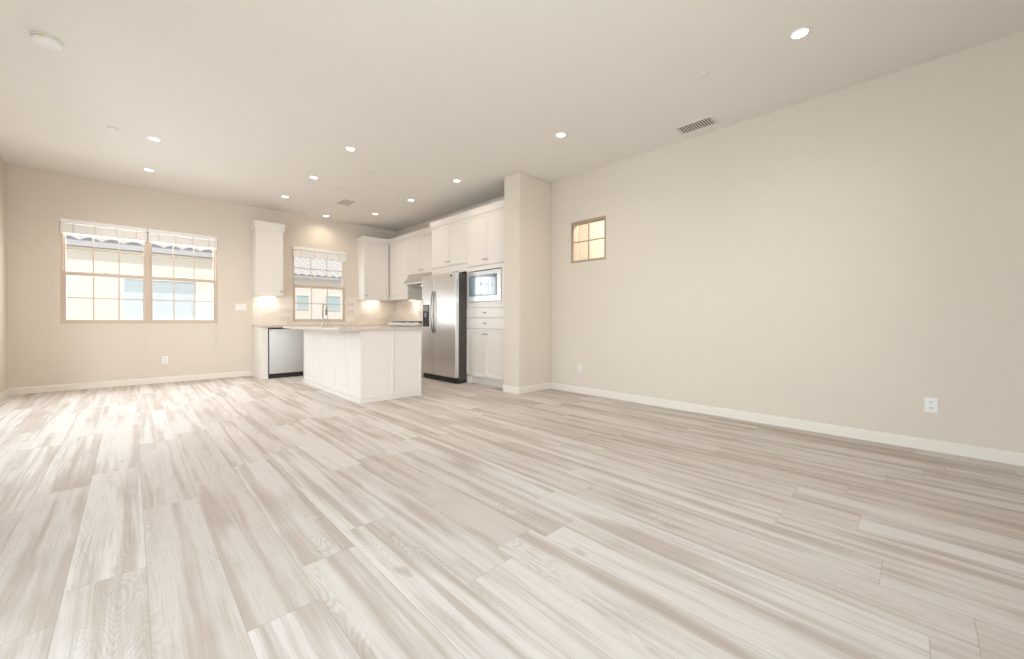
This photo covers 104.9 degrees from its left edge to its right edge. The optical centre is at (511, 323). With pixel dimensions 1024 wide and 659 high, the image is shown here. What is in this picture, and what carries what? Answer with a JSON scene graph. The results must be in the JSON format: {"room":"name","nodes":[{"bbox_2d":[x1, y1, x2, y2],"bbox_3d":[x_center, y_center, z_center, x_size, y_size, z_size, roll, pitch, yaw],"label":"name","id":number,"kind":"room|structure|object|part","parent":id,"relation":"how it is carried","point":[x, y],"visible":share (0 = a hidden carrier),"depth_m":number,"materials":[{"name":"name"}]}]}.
{"room":"empty living room","nodes":[
{"label":"empty living room","id":0,"kind":"room"},
{"bbox_2d":[0,156,7,392],"bbox_3d":[-3.224,-0.536,1.530,0.160,3.050,10.090,0,1,-44],"label":"wall","id":1,"kind":"structure","parent":0,"point":[3,166],"depth_m":5.05,"materials":[{"name":"beige paint"}]},
{"bbox_2d":[0,389,9,400],"bbox_3d":[-6.157,0.912,4.694,0.014,0.090,1.456,0,1,-44],"label":"baseboard","id":2,"kind":"structure","parent":1,"relation":"attached to","point":[5,393],"depth_m":5.03,"materials":[{"name":"beige paint"}]},
{"bbox_2d":[7,165,395,387],"bbox_3d":[-4.690,-0.582,7.242,5.994,3.050,0.160,0,1,-44],"label":"wall","id":3,"kind":"structure","parent":0,"point":[42,351],"depth_m":5.99,"materials":[{"name":"beige paint"}]},
{"bbox_2d":[60,225,147,323],"bbox_3d":[-6.074,-0.739,5.901,0.907,1.485,0.100,0,1,-44],"label":"window","id":4,"kind":"structure","parent":3,"relation":"in","point":[63,285],"depth_m":5.82,"materials":[{"name":"beige plastic"}]},
{"bbox_2d":[60,218,147,356],"bbox_3d":[-6.019,-0.475,5.845,0.902,2.008,0.057,0,1,-44],"label":"window blind","id":5,"kind":"object","parent":4,"relation":"attached to","point":[71,226],"visible":1,"depth_m":5.80,"materials":[{"name":"white fabric"}]},
{"bbox_3d":[-6.018,-1.288,5.840,0.898,0.018,0.050,0,1,-44],"label":"rail","id":6,"kind":"part","parent":5,"relation":"part of","materials":[{"name":"white"}]},
{"bbox_3d":[-5.707,-0.477,6.115,0.003,1.910,0.011,0,0,-14],"label":"pull cord","id":7,"kind":"part","parent":5,"relation":"part of","materials":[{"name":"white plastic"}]},
{"bbox_3d":[-6.087,-1.071,5.913,0.853,0.767,0.030,0,1,-44],"label":"sash","id":8,"kind":"part","parent":4,"relation":"part of","materials":[{"name":"beige plastic"}]},
{"bbox_3d":[-6.061,-0.381,5.889,0.853,0.717,0.038,0,1,-44],"label":"sash","id":9,"kind":"part","parent":4,"relation":"part of","materials":[{"name":"beige plastic"}]},
{"bbox_2d":[8,370,252,394],"bbox_3d":[-5.683,0.903,6.175,2.754,0.090,0.014,0,1,-44],"label":"baseboard","id":10,"kind":"structure","parent":3,"relation":"attached to","point":[76,386],"depth_m":5.95,"materials":[{"name":"beige paint"}]},
{"bbox_2d":[162,356,167,363],"bbox_3d":[-5.552,0.588,6.303,0.072,0.116,0.009,0,1,-44],"label":"wall outlet","id":11,"kind":"object","parent":3,"relation":"attached to","point":[164,358],"visible":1,"depth_m":6.30,"materials":[{"name":"white plastic"}]},
{"bbox_2d":[148,234,216,323],"bbox_3d":[-5.432,-0.741,6.522,0.880,1.485,0.100,0,1,-44],"label":"window","id":12,"kind":"structure","parent":3,"relation":"in","point":[151,278],"depth_m":6.45,"materials":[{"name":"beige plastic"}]},
{"bbox_2d":[148,229,216,351],"bbox_3d":[-5.377,-0.497,6.466,0.875,1.968,0.057,0,1,-44],"label":"window blind","id":13,"kind":"object","parent":12,"relation":"attached to","point":[154,235],"visible":1,"depth_m":6.43,"materials":[{"name":"white fabric"}]},
{"bbox_3d":[-5.376,-1.290,6.462,0.871,0.018,0.050,0,1,-44],"label":"rail","id":14,"kind":"part","parent":13,"relation":"part of","materials":[{"name":"white"}]},
{"bbox_3d":[-5.445,-1.073,6.534,0.826,0.767,0.030,0,1,-44],"label":"sash","id":15,"kind":"part","parent":12,"relation":"part of","materials":[{"name":"beige plastic"}]},
{"bbox_3d":[-5.419,-0.383,6.510,0.826,0.717,0.038,0,1,-44],"label":"sash","id":16,"kind":"part","parent":12,"relation":"part of","materials":[{"name":"beige plastic"}]},
{"bbox_2d":[235,304,245,309],"bbox_3d":[-4.819,-0.290,7.002,0.164,0.116,0.011,0,1,-44],"label":"light switch","id":17,"kind":"object","parent":3,"relation":"attached to","point":[237,306],"visible":1,"depth_m":7.00,"materials":[{"name":"white plastic"}]},
{"bbox_2d":[250,220,284,296],"bbox_3d":[-4.420,-1.146,7.126,0.486,1.302,0.374,0,1,-44],"label":"upper cabinet","id":18,"kind":"object","parent":3,"relation":"attached to","point":[266,237],"visible":1,"depth_m":7.01,"materials":[{"name":"white paint"}]},
{"bbox_3d":[-4.420,-1.733,7.124,0.486,0.127,0.368,0,1,-44],"label":"crown moulding","id":19,"kind":"part","parent":18,"relation":"part of","materials":[{"name":"white paint"}]},
{"bbox_3d":[-4.320,-1.081,7.024,0.426,1.175,0.020,0,1,-44],"label":"door","id":20,"kind":"part","parent":18,"relation":"part of","materials":[{"name":"white paint"}]},
{"bbox_2d":[293,255,345,321],"bbox_3d":[-3.912,-0.761,7.993,1.018,1.458,0.100,0,1,-44],"label":"window","id":21,"kind":"structure","parent":3,"relation":"in","point":[343,288],"depth_m":8.07,"materials":[{"name":"beige plastic"}]},
{"bbox_3d":[-3.925,-1.084,8.005,0.964,0.757,0.030,0,1,-44],"label":"sash","id":22,"kind":"part","parent":21,"relation":"part of","materials":[{"name":"beige plastic"}]},
{"bbox_3d":[-3.898,-0.407,7.980,0.964,0.700,0.038,0,1,-44],"label":"sash","id":23,"kind":"part","parent":21,"relation":"part of","materials":[{"name":"beige plastic"}]},
{"bbox_2d":[293,246,345,303],"bbox_3d":[-3.856,-0.948,7.934,1.013,1.078,0.057,0,1,-44],"label":"window blind","id":24,"kind":"object","parent":21,"relation":"attached to","point":[302,252],"visible":1,"depth_m":7.89,"materials":[{"name":"white fabric"}]},
{"bbox_3d":[-3.856,-1.296,7.932,1.009,0.018,0.050,0,1,-44],"label":"rail","id":25,"kind":"part","parent":24,"relation":"part of","materials":[{"name":"white"}]},
{"bbox_2d":[253,294,395,324],"bbox_3d":[-3.682,-0.268,8.102,2.807,0.593,0.010,0,1,-44],"label":"tiled wall","id":26,"kind":"structure","parent":3,"relation":"attached to","point":[358,312],"depth_m":8.15,"materials":[{"name":"tile"}]},
{"bbox_2d":[273,305,277,310],"bbox_3d":[-4.424,-0.282,7.371,0.072,0.116,0.009,0,1,-44],"label":"wall outlet","id":27,"kind":"object","parent":26,"relation":"attached to","point":[275,307],"visible":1,"depth_m":7.37,"materials":[{"name":"white plastic"}]},
{"bbox_2d":[356,236,390,300],"bbox_3d":[-2.875,-1.162,8.620,0.921,1.322,0.374,0,1,-44],"label":"upper cabinet","id":28,"kind":"object","parent":3,"relation":"attached to","point":[373,253],"visible":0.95,"depth_m":8.38,"materials":[{"name":"white paint"}]},
{"bbox_3d":[-2.998,-1.769,8.499,0.579,0.107,0.368,0,1,-44],"label":"crown moulding","id":29,"kind":"part","parent":28,"relation":"part of","materials":[{"name":"white paint"}]},
{"bbox_3d":[-2.889,-1.107,8.408,0.546,1.215,0.020,0,1,-44],"label":"door","id":30,"kind":"part","parent":28,"relation":"part of","materials":[{"name":"white paint"}]},
{"bbox_2d":[396,196,503,236],"bbox_3d":[-1.155,-0.573,7.587,0.113,3.050,4.260,0,1,-44],"label":"wall","id":31,"kind":"structure","parent":0,"point":[426,224],"depth_m":7.94,"materials":[{"name":"beige paint"}]},
{"bbox_2d":[388,234,421,300],"bbox_3d":[-2.290,-1.159,8.408,0.374,1.322,0.802,0,1,-44],"label":"upper cabinet","id":32,"kind":"object","parent":31,"relation":"attached to","point":[398,245],"visible":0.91,"depth_m":8.25,"materials":[{"name":"white paint"}]},
{"bbox_3d":[-2.401,-1.766,8.295,0.048,0.107,0.802,0,1,-44],"label":"crown moulding","id":33,"kind":"part","parent":32,"relation":"part of","materials":[{"name":"white paint"}]},
{"bbox_3d":[-2.383,-1.105,8.299,0.020,1.215,0.770,0,1,-44],"label":"door","id":34,"kind":"part","parent":32,"relation":"part of","materials":[{"name":"white paint"}]},
{"bbox_2d":[396,300,421,322],"bbox_3d":[-1.888,-0.466,8.258,0.010,0.998,2.257,0,1,-44],"label":"tiled wall","id":35,"kind":"structure","parent":31,"relation":"attached to","point":[405,310],"depth_m":8.62,"materials":[{"name":"tile"}]},
{"bbox_2d":[407,227,431,275],"bbox_3d":[-1.622,-1.389,7.717,0.374,0.847,1.112,0,1,-44],"label":"upper cabinet","id":36,"kind":"object","parent":31,"relation":"attached to","point":[419,241],"visible":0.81,"depth_m":7.68,"materials":[{"name":"white paint"}]},
{"bbox_3d":[-1.927,-1.339,7.827,0.020,0.736,0.526,0,1,-44],"label":"door","id":37,"kind":"part","parent":36,"relation":"part of","materials":[{"name":"white paint"}]},
{"bbox_2d":[403,272,431,285],"bbox_3d":[-1.648,-0.858,7.670,0.480,0.211,1.050,0,1,-44],"label":"range hood","id":38,"kind":"object","parent":36,"relation":"attached to","point":[412,280],"visible":0.25,"depth_m":7.68,"materials":[{"name":"grey metal"}]},
{"bbox_3d":[-1.734,-1.759,7.605,0.048,0.107,1.112,0,1,-44],"label":"crown moulding","id":39,"kind":"part","parent":36,"relation":"part of","materials":[{"name":"white paint"}]},
{"bbox_3d":[-1.541,-1.335,7.427,0.020,0.736,0.578,0,1,-44],"label":"door","id":40,"kind":"part","parent":36,"relation":"part of","materials":[{"name":"white paint"}]},
{"bbox_2d":[429,212,466,274],"bbox_3d":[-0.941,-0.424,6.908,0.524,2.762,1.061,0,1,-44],"label":"upper cabinet","id":41,"kind":"object","parent":31,"relation":"attached to","point":[449,234],"visible":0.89,"depth_m":6.70,"materials":[{"name":"white paint"}]},
{"bbox_3d":[-1.262,-1.341,6.923,0.020,0.715,0.521,0,1,-44],"label":"door","id":42,"kind":"part","parent":41,"relation":"part of","materials":[{"name":"white paint"}]},
{"bbox_3d":[-0.934,-1.751,6.901,0.518,0.107,1.061,0,1,-44],"label":"crown moulding","id":43,"kind":"part","parent":41,"relation":"part of","materials":[{"name":"white paint"}]},
{"bbox_3d":[-1.084,-0.912,6.747,0.012,0.130,1.032,0,1,-44],"label":"rail","id":44,"kind":"part","parent":41,"relation":"part of","materials":[{"name":"white paint"}]},
{"bbox_3d":[-0.903,-1.338,6.552,0.020,0.715,0.501,0,1,-44],"label":"door","id":45,"kind":"part","parent":41,"relation":"part of","materials":[{"name":"white paint"}]},
{"bbox_2d":[0,375,1023,658],"bbox_3d":[-1.131,1.041,3.570,5.994,0.120,10.410,0,1,-44],"label":"floor","id":46,"kind":"structure","parent":0,"point":[243,517],"depth_m":1.90,"materials":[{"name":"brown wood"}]},
{"bbox_2d":[252,327,267,378],"bbox_3d":[-4.434,0.508,6.928,0.110,0.876,0.662,0,1,-44],"label":"cabinet end panel","id":47,"kind":"object","parent":46,"relation":"on","point":[260,335],"visible":0.96,"depth_m":6.73,"materials":[{"name":"white paint"}]},
{"bbox_3d":[-4.431,0.904,6.926,0.110,0.085,0.648,0,1,-44],"label":"moulding","id":48,"kind":"part","parent":47,"relation":"part of","materials":[{"name":"white paint"}]},
{"bbox_2d":[268,327,302,378],"bbox_3d":[-4.135,0.510,7.136,0.594,0.872,0.580,0,1,-44],"label":"dishwasher","id":49,"kind":"object","parent":46,"relation":"on","point":[285,346],"visible":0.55,"depth_m":6.90,"materials":[{"name":"silver metal"}]},
{"bbox_2d":[302,330,421,403],"bbox_3d":[-2.290,0.523,5.852,0.882,0.876,2.240,0,1,-44],"label":"kitchen island","id":50,"kind":"object","parent":46,"relation":"on","point":[343,364],"visible":0.86,"depth_m":5.13,"materials":[{"name":"white paint"}]},
{"bbox_3d":[-3.206,0.495,6.199,0.020,0.829,0.436,0,1,-44],"label":"panel","id":51,"kind":"part","parent":50,"relation":"part of","materials":[{"name":"white paint"}]},
{"bbox_3d":[-2.901,0.498,5.884,0.020,0.829,0.436,0,1,-44],"label":"panel","id":52,"kind":"part","parent":50,"relation":"part of","materials":[{"name":"white paint"}]},
{"bbox_3d":[-2.597,0.501,5.569,0.020,0.829,0.436,0,1,-44],"label":"panel","id":53,"kind":"part","parent":50,"relation":"part of","materials":[{"name":"white paint"}]},
{"bbox_3d":[-2.292,0.504,5.254,0.020,0.829,0.436,0,1,-44],"label":"panel","id":54,"kind":"part","parent":50,"relation":"part of","materials":[{"name":"white paint"}]},
{"bbox_3d":[-1.988,0.508,4.939,0.020,0.829,0.436,0,1,-44],"label":"panel","id":55,"kind":"part","parent":50,"relation":"part of","materials":[{"name":"white paint"}]},
{"bbox_2d":[283,326,423,331],"bbox_3d":[-2.392,0.067,5.760,1.139,0.036,2.295,0,1,-44],"label":"island countertop","id":56,"kind":"structure","parent":50,"relation":"on","point":[321,328],"depth_m":5.13,"materials":[{"name":"beige stone"}]},
{"bbox_3d":[-2.303,0.938,5.843,0.848,0.045,2.240,0,1,-44],"label":"moulding","id":57,"kind":"part","parent":50,"relation":"part of","materials":[{"name":"white paint"}]},
{"bbox_3d":[-1.677,0.509,4.920,0.439,0.829,0.020,0,1,-44],"label":"panel","id":58,"kind":"part","parent":50,"relation":"part of","materials":[{"name":"white paint"}]},
{"bbox_3d":[-1.376,0.508,5.211,0.391,0.829,0.020,0,1,-44],"label":"panel","id":59,"kind":"part","parent":50,"relation":"part of","materials":[{"name":"white paint"}]},
{"bbox_2d":[421,330,423,375],"bbox_3d":[-1.770,0.511,7.646,0.692,0.876,1.186,0,1,-44],"label":"base cabinet","id":60,"kind":"object","parent":46,"relation":"on","point":[422,373],"visible":0.06,"depth_m":7.06,"materials":[{"name":"white paint"}]},
{"bbox_2d":[252,324,421,327],"bbox_3d":[-2.903,0.055,7.289,2.818,0.036,2.267,0,1,-44],"label":"countertop","id":61,"kind":"structure","parent":60,"relation":"on","point":[258,326],"depth_m":7.24,"materials":[{"name":"beige stone"}]},
{"bbox_2d":[321,303,327,324],"bbox_3d":[-3.680,-0.183,7.791,0.119,0.428,0.241,0,1,-44],"label":"kitchen faucet","id":62,"kind":"object","parent":61,"relation":"on","point":[323,319],"visible":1,"depth_m":7.82,"materials":[{"name":"silver metal"}]},
{"bbox_2d":[388,321,421,325],"bbox_3d":[-1.839,-0.001,7.612,0.660,0.075,1.100,0,1,-44],"label":"cooktop","id":63,"kind":"object","parent":61,"relation":"in","point":[411,323],"visible":0.66,"depth_m":7.30,"materials":[{"name":"silver metal"}]},
{"bbox_3d":[-1.782,0.540,7.223,0.020,0.615,0.589,0,1,-44],"label":"door","id":64,"kind":"part","parent":60,"relation":"part of","materials":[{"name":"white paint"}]},
{"bbox_2d":[422,271,466,383],"bbox_3d":[-1.012,0.065,6.798,0.743,1.785,0.993,0,1,-44],"label":"refrigerator","id":65,"kind":"object","parent":46,"relation":"on","point":[444,296],"visible":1,"depth_m":6.42,"materials":[{"name":"grey metal"}]},
{"bbox_3d":[-1.434,0.021,6.823,0.074,1.680,0.369,0,1,-44],"label":"freezer door","id":66,"kind":"part","parent":65,"relation":"part of","materials":[{"name":"silver metal"}]},
{"bbox_3d":[-1.355,-0.192,6.666,0.068,0.709,0.023,0,1,-44],"label":"handle","id":67,"kind":"part","parent":65,"relation":"part of","materials":[{"name":"silver metal"}]},
{"bbox_3d":[-1.309,-0.192,6.618,0.068,0.709,0.023,0,1,-44],"label":"handle","id":68,"kind":"part","parent":65,"relation":"part of","materials":[{"name":"silver metal"}]},
{"bbox_3d":[-1.086,0.025,6.464,0.074,1.680,0.618,0,1,-44],"label":"fridge door","id":69,"kind":"part","parent":65,"relation":"part of","materials":[{"name":"silver metal"}]},
{"bbox_2d":[465,199,503,387],"bbox_3d":[-0.239,-0.416,6.183,0.524,2.762,0.957,0,1,-44],"label":"pantry cabinet","id":70,"kind":"object","parent":46,"relation":"on","point":[485,224],"visible":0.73,"depth_m":6.03,"materials":[{"name":"white paint"}]},
{"bbox_3d":[-0.545,0.901,6.535,0.482,0.120,0.045,0,1,-44],"label":"panel","id":71,"kind":"part","parent":70,"relation":"part of","materials":[{"name":"white paint"}]},
{"bbox_3d":[-0.564,0.457,6.209,0.020,0.743,0.476,0,1,-44],"label":"door","id":72,"kind":"part","parent":70,"relation":"part of","materials":[{"name":"white paint"}]},
{"bbox_3d":[-0.559,-1.296,6.197,0.020,0.790,0.476,0,1,-44],"label":"door","id":73,"kind":"part","parent":70,"relation":"part of","materials":[{"name":"white paint"}]},
{"bbox_3d":[-0.402,-1.743,6.012,0.048,0.107,0.957,0,1,-44],"label":"crown moulding","id":74,"kind":"part","parent":70,"relation":"part of","materials":[{"name":"white paint"}]},
{"bbox_2d":[468,268,501,301],"bbox_3d":[-0.299,-0.575,6.178,0.396,0.470,0.774,0,1,-44],"label":"microwave oven","id":75,"kind":"object","parent":70,"relation":"in","point":[486,285],"visible":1,"depth_m":6.01,"materials":[{"name":"grey plastic"}]},
{"bbox_3d":[-0.445,-0.584,6.072,0.034,0.316,0.660,0,1,-44],"label":"door","id":76,"kind":"part","parent":75,"relation":"part of","materials":[{"name":"blue glass"}]},
{"bbox_3d":[-0.270,-0.580,5.866,0.002,0.245,0.085,0,1,-44],"label":"control panel","id":77,"kind":"part","parent":75,"relation":"part of","materials":[{"name":"blue glass"}]},
{"bbox_3d":[-0.388,-0.571,6.037,0.024,0.648,0.957,0,1,-44],"label":"frame","id":78,"kind":"part","parent":70,"relation":"part of","materials":[{"name":"white paint"}]},
{"bbox_3d":[-0.397,-0.164,6.034,0.020,0.154,0.953,0,1,-44],"label":"drawer","id":79,"kind":"part","parent":70,"relation":"part of","materials":[{"name":"white paint"}]},
{"bbox_3d":[-0.397,0.000,6.035,0.020,0.162,0.953,0,1,-44],"label":"drawer","id":80,"kind":"part","parent":70,"relation":"part of","materials":[{"name":"white paint"}]},
{"bbox_3d":[-0.232,0.460,5.865,0.020,0.743,0.473,0,1,-44],"label":"door","id":81,"kind":"part","parent":70,"relation":"part of","materials":[{"name":"white paint"}]},
{"bbox_3d":[-0.226,-1.293,5.853,0.020,0.790,0.473,0,1,-44],"label":"door","id":82,"kind":"part","parent":70,"relation":"part of","materials":[{"name":"white paint"}]},
{"bbox_2d":[0,0,1023,230],"bbox_3d":[-1.122,-2.144,3.547,5.994,0.150,10.410,0,1,-44],"label":"ceiling","id":83,"kind":"structure","parent":0,"point":[247,101],"depth_m":3.33,"materials":[{"name":"white paint"}]},
{"bbox_2d":[30,31,63,49],"bbox_3d":[-3.388,-2.050,2.870,0.160,0.043,0.160,0,1,-44],"label":"smoke detector","id":84,"kind":"object","parent":83,"relation":"attached to","point":[48,41],"visible":1,"depth_m":2.84,"materials":[{"name":"white plastic"}]},
{"bbox_2d":[107,127,118,130],"bbox_3d":[-4.267,-2.078,4.213,0.090,0.011,0.090,0,1,-44],"label":"cover plate","id":85,"kind":"object","parent":83,"relation":"attached to","point":[109,128],"visible":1,"depth_m":4.21,"materials":[{"name":"white paint"}]},
{"bbox_2d":[142,168,155,171],"bbox_3d":[-4.958,-2.092,5.380,0.140,0.005,0.140,0,1,-44],"label":"recessed light","id":86,"kind":"object","parent":83,"relation":"in","point":[145,169],"visible":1,"depth_m":5.39,"materials":[{"name":"white plastic"}]},
{"bbox_2d":[146,136,162,141],"bbox_3d":[-4.043,-2.082,4.455,0.140,0.005,0.140,0,1,-44],"label":"recessed light","id":87,"kind":"object","parent":83,"relation":"in","point":[152,138],"visible":1,"depth_m":4.45,"materials":[{"name":"white plastic"}]},
{"bbox_2d":[336,199,354,205],"bbox_3d":[-2.885,-2.094,6.844,0.200,0.008,0.340,0,1,-44],"label":"ceiling vent","id":88,"kind":"object","parent":83,"relation":"in","point":[343,202],"visible":1,"depth_m":6.84,"materials":[{"name":"grey metal"}]},
{"bbox_2d":[344,146,356,151],"bbox_3d":[-1.927,-2.078,4.700,0.140,0.005,0.140,0,1,-44],"label":"recessed light","id":89,"kind":"object","parent":83,"relation":"in","point":[348,148],"visible":1,"depth_m":4.70,"materials":[{"name":"white plastic"}]},
{"bbox_2d":[555,132,566,137],"bbox_3d":[0.539,-2.067,4.329,0.140,0.005,0.140,0,1,-44],"label":"recessed light","id":90,"kind":"object","parent":83,"relation":"in","point":[559,134],"visible":1,"depth_m":4.32,"materials":[{"name":"white plastic"}]},
{"bbox_2d":[674,115,718,134],"bbox_3d":[1.920,-2.060,4.107,0.215,0.008,0.375,0,1,-44],"label":"ceiling vent","id":91,"kind":"object","parent":83,"relation":"in","point":[707,121],"visible":1,"depth_m":4.09,"materials":[{"name":"white metal"}]},
{"bbox_2d":[697,72,708,78],"bbox_3d":[1.583,-2.054,3.267,0.090,0.011,0.090,0,1,-44],"label":"cover plate","id":92,"kind":"object","parent":83,"relation":"attached to","point":[703,75],"visible":1,"depth_m":3.26,"materials":[{"name":"white paint"}]},
{"bbox_2d":[788,26,811,40],"bbox_3d":[2.041,-2.052,2.792,0.140,0.005,0.140,0,1,-44],"label":"recessed light","id":93,"kind":"object","parent":83,"relation":"in","point":[801,32],"visible":1,"depth_m":2.79,"materials":[{"name":"white plastic"}]},
{"bbox_2d":[504,172,550,386],"bbox_3d":[0.231,-0.556,5.750,0.676,3.050,0.308,0,1,-44],"label":"wall","id":94,"kind":"structure","parent":0,"point":[527,199],"depth_m":5.57,"materials":[{"name":"beige paint"}]},
{"bbox_2d":[503,385,517,393],"bbox_3d":[-0.021,0.925,5.520,0.014,0.090,0.308,0,1,-44],"label":"baseboard","id":95,"kind":"structure","parent":94,"relation":"attached to","point":[506,388],"depth_m":5.51,"materials":[{"name":"beige paint"}]},
{"bbox_2d":[518,382,550,393],"bbox_3d":[0.334,0.925,5.639,0.690,0.090,0.014,0,1,-44],"label":"baseboard","id":96,"kind":"structure","parent":94,"relation":"attached to","point":[531,388],"depth_m":5.61,"materials":[{"name":"beige paint"}]},
{"bbox_2d":[550,31,1023,452],"bbox_3d":[0.970,-0.552,5.587,0.160,3.050,10.090,0,1,-44],"label":"wall","id":97,"kind":"structure","parent":0,"point":[853,256],"depth_m":3.53,"materials":[{"name":"beige paint"}]},
{"bbox_2d":[578,364,581,371],"bbox_3d":[0.946,0.621,5.495,0.009,0.116,0.072,0,1,-44],"label":"wall outlet","id":98,"kind":"object","parent":97,"relation":"attached to","point":[579,365],"visible":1,"depth_m":5.49,"materials":[{"name":"white plastic"}]},
{"bbox_2d":[571,215,605,263],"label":"window","id":99,"kind":"structure","parent":97,"relation":"in","point":[574,226],"depth_m":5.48,"materials":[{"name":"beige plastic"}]},
{"bbox_2d":[551,382,1023,465],"bbox_3d":[2.496,0.944,3.890,0.014,0.090,5.508,0,1,-44],"label":"baseboard","id":100,"kind":"structure","parent":97,"relation":"attached to","point":[984,453],"depth_m":3.53,"materials":[{"name":"beige paint"}]},
{"bbox_2d":[924,397,937,412],"bbox_3d":[3.280,0.639,3.083,0.009,0.116,0.072,0,1,-44],"label":"wall outlet","id":101,"kind":"object","parent":97,"relation":"attached to","point":[930,404],"visible":1,"depth_m":3.08,"materials":[{"name":"white plastic"}]},
{"label":"outside","id":102,"kind":"structure","parent":0,"visible":0},
{"bbox_3d":[-10.315,1.190,17.861,90.000,0.320,100.000,0,1,-44],"label":"ground","id":103,"kind":"structure","parent":102,"visible":0},
{"bbox_2d":[66,233,212,319],"bbox_3d":[-13.357,-1.576,10.855,10.600,5.295,6.200,0,1,-44],"label":"house","id":104,"kind":"structure","parent":103,"relation":"on","point":[76,260],"depth_m":10.19,"materials":[{"name":"white paint"}]},
{"bbox_3d":[-9.822,-0.649,10.238,0.360,1.010,0.014,0,1,-44],"label":"pane","id":105,"kind":"part","parent":104,"relation":"part of","materials":[{"name":"grey"}]},
{"bbox_3d":[-9.240,-0.646,10.802,0.900,1.000,0.014,0,1,-44],"label":"pane","id":106,"kind":"part","parent":104,"relation":"part of","materials":[{"name":"grey"}]},
{"bbox_2d":[294,257,341,318],"bbox_3d":[-11.253,-2.224,25.441,11.511,6.395,8.250,0,1,-44],"label":"house","id":107,"kind":"structure","parent":103,"relation":"on","point":[301,276],"depth_m":21.15,"materials":[{"name":"white paint"}]},
{"bbox_3d":[-10.860,-1.095,20.429,0.520,0.650,0.014,0,1,-44],"label":"pane","id":108,"kind":"part","parent":107,"relation":"part of","materials":[{"name":"teal"}]},
{"bbox_3d":[-9.768,-1.104,21.486,0.700,0.700,0.014,0,1,-44],"label":"pane","id":109,"kind":"part","parent":107,"relation":"part of","materials":[{"name":"teal"}]}
]}

